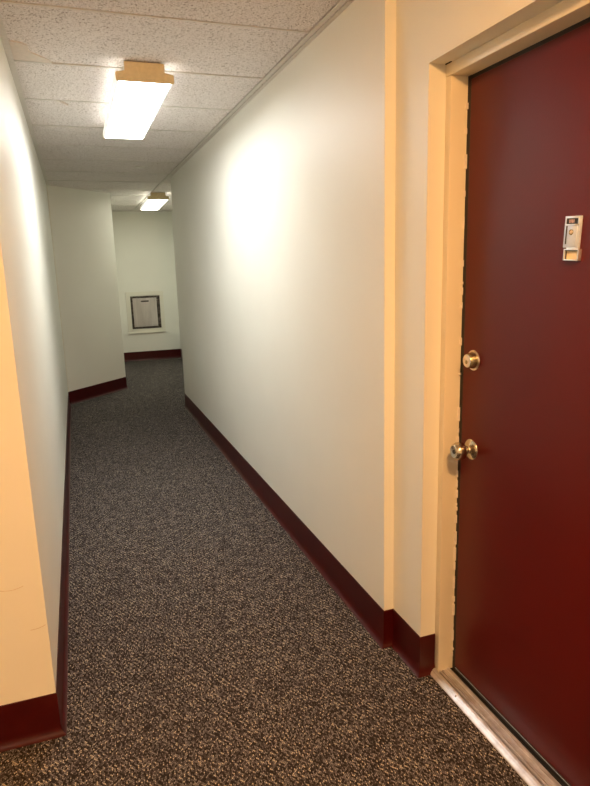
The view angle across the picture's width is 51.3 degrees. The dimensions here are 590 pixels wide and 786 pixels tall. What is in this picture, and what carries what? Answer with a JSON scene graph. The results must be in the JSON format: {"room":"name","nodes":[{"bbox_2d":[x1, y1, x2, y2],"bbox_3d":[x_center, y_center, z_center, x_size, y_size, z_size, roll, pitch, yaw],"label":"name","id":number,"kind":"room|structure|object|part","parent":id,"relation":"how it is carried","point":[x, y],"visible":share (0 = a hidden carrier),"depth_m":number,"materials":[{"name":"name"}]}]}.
{"room":"apartment building hallway","nodes":[
{"label":"apartment building hallway","id":0,"kind":"room"},
{"bbox_2d":[0,242,55,705],"bbox_3d":[-1.613,0.011,1.471,1.746,2.369,0.121,-6,12,-19],"label":"wall","id":1,"kind":"structure","parent":0,"point":[26,668],"depth_m":1.79,"materials":[{"name":"paint"}]},
{"bbox_2d":[0,38,67,690],"bbox_3d":[-1.693,-0.529,4.075,0.120,2.369,5.186,-6,12,-19],"label":"wall","id":2,"kind":"structure","parent":0,"point":[25,227],"depth_m":2.46,"materials":[{"name":"paint"}]},
{"bbox_2d":[0,13,48,184],"bbox_3d":[-2.411,-1.561,3.571,1.650,0.005,5.160,-6,12,-19],"label":"trim","id":3,"kind":"structure","parent":2,"relation":"attached to","point":[3,35],"depth_m":2.90,"materials":[{"name":"metal"}]},
{"bbox_2d":[0,392,70,752],"bbox_3d":[-2.352,0.606,4.025,1.644,0.144,5.154,-6,12,-19],"label":"baseboard","id":4,"kind":"structure","parent":2,"relation":"attached to","point":[31,721],"depth_m":1.92,"materials":[{"name":"red plastic"}]},
{"bbox_2d":[47,185,125,391],"bbox_3d":[-2.352,-1.093,6.872,0.121,2.369,1.001,4,13,24],"label":"wall","id":5,"kind":"structure","parent":0,"point":[81,220],"depth_m":6.82,"materials":[{"name":"paint"}]},
{"bbox_2d":[46,185,68,391],"bbox_3d":[-2.484,-1.059,6.431,0.015,2.141,0.015,-6,12,-19],"label":"trim","id":6,"kind":"structure","parent":5,"relation":"attached to","point":[46,185],"depth_m":6.41,"materials":[{"name":"paint"}]},
{"bbox_2d":[51,185,108,192],"bbox_3d":[-2.312,-2.202,6.630,0.020,0.005,0.946,4,13,24],"label":"trim","id":7,"kind":"structure","parent":5,"relation":"attached to","point":[51,185],"depth_m":6.62,"materials":[{"name":"metal"}]},
{"bbox_2d":[69,377,127,404],"bbox_3d":[-2.384,-0.257,8.169,0.513,0.144,3.042,-3,12,-7],"label":"baseboard","id":8,"kind":"structure","parent":5,"relation":"attached to","point":[87,393],"depth_m":7.05,"materials":[{"name":"red plastic"}]},
{"bbox_2d":[112,211,180,352],"bbox_3d":[-2.391,-1.669,9.635,1.281,2.369,0.120,-6,12,-19],"label":"wall","id":9,"kind":"structure","parent":0,"point":[143,240],"depth_m":9.54,"materials":[{"name":"paint"}]},
{"bbox_2d":[125,291,165,333],"bbox_3d":[-2.345,-1.269,9.651,0.573,0.642,0.028,-6,12,-19],"label":"picture frame","id":10,"kind":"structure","parent":9,"relation":"in","point":[145,308],"depth_m":9.65,"materials":[{"name":"paint"}]},
{"bbox_3d":[-2.344,-1.271,9.658,0.448,0.507,0.016,-6,12,-19],"label":"steel frame","id":11,"kind":"part","parent":10,"relation":"part of","materials":[{"name":"grey metal"}]},
{"bbox_2d":[0,0,347,210],"bbox_3d":[-1.458,-1.634,3.603,3.720,0.088,11.964,-6,12,-19],"label":"ceiling","id":12,"kind":"structure","parent":0,"point":[67,54],"depth_m":2.67,"materials":[{"name":"tile"}]},
{"bbox_2d":[102,61,173,139],"bbox_3d":[-0.847,-1.485,3.192,0.246,0.078,1.219,-6,12,-19],"label":"ceiling light","id":13,"kind":"object","parent":12,"relation":"attached to","point":[139,90],"visible":1,"depth_m":2.90,"materials":[{"name":"translucent plastic diffuser"},{"name":"enamel"}]},
{"bbox_2d":[140,193,168,209],"bbox_3d":[-1.780,-2.402,7.719,0.246,0.078,1.300,-5,12,-17],"label":"ceiling light","id":14,"kind":"object","parent":12,"relation":"attached to","point":[154,201],"visible":1,"depth_m":7.34,"materials":[{"name":"plastic"}]},
{"bbox_2d":[140,198,167,209],"bbox_3d":[-1.780,-2.381,7.723,0.242,0.035,1.285,-5,12,-17],"label":"diffuser","id":15,"kind":"object","parent":14,"relation":"attached to","point":[150,203],"depth_m":7.56,"materials":[{"name":"white plastic"}]},
{"bbox_2d":[172,211,181,348],"bbox_3d":[-1.235,-1.389,8.134,0.120,2.369,3.771,-6,12,-19],"label":"wall","id":16,"kind":"structure","parent":0,"point":[172,211],"depth_m":9.68,"materials":[{"name":"paint"}]},
{"bbox_2d":[0,358,527,785],"bbox_3d":[-1.452,0.623,4.249,3.720,0.030,11.600,-6,12,-19],"label":"floor","id":17,"kind":"structure","parent":0,"point":[206,647],"depth_m":2.30,"materials":[{"name":"carpet"}]},
{"bbox_2d":[431,667,560,785],"bbox_3d":[0.668,1.064,1.723,0.072,0.018,0.982,-6,12,-19],"label":"threshold","id":18,"kind":"object","parent":17,"relation":"on","point":[521,760],"visible":1,"depth_m":1.87,"materials":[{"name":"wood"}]},
{"bbox_2d":[171,0,395,610],"bbox_3d":[-0.122,-0.612,4.252,0.668,2.369,4.437,-6,12,-19],"label":"wall","id":19,"kind":"structure","parent":0,"point":[284,219],"depth_m":2.71,"materials":[{"name":"paint"}]},
{"bbox_2d":[169,0,353,177],"bbox_3d":[0.084,-1.392,2.416,0.056,0.005,7.682,-6,12,-19],"label":"trim","id":20,"kind":"structure","parent":19,"relation":"attached to","point":[348,2],"depth_m":2.76,"materials":[{"name":"metal"}]},
{"bbox_2d":[124,349,434,677],"bbox_3d":[-0.954,0.162,5.963,1.041,0.144,8.302,-6,12,-19],"label":"baseboard","id":21,"kind":"structure","parent":19,"relation":"attached to","point":[387,628],"depth_m":2.78,"materials":[{"name":"red plastic"}]},
{"bbox_2d":[393,0,562,636],"bbox_3d":[0.970,0.111,0.635,0.184,2.369,3.245,-6,12,-19],"label":"wall","id":22,"kind":"structure","parent":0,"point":[430,34],"depth_m":1.93,"materials":[{"name":"paint"}]},
{"bbox_2d":[435,0,589,785],"bbox_3d":[0.687,0.100,1.540,0.133,1.976,0.987,-6,12,-19],"label":"door frame","id":23,"kind":"structure","parent":22,"relation":"attached to","point":[565,16],"depth_m":1.88,"materials":[{"name":"paint"}]},
{"bbox_2d":[450,22,589,785],"bbox_3d":[0.674,0.117,1.537,0.111,1.913,0.905,-6,12,-19],"label":"door","id":24,"kind":"structure","parent":23,"relation":"in","point":[523,615],"depth_m":1.67,"materials":[{"name":"paint"}]},
{"bbox_3d":[0.551,0.178,1.934,0.010,0.067,0.067,-6,12,-19],"label":"knob","id":25,"kind":"part","parent":24,"relation":"part of","materials":[{"name":"gold metal"}]},
{"bbox_3d":[0.658,-0.373,1.459,0.002,0.049,0.033,-6,12,-19],"label":"plate","id":26,"kind":"part","parent":24,"relation":"part of","materials":[{"name":"silver metal"}]}
]}

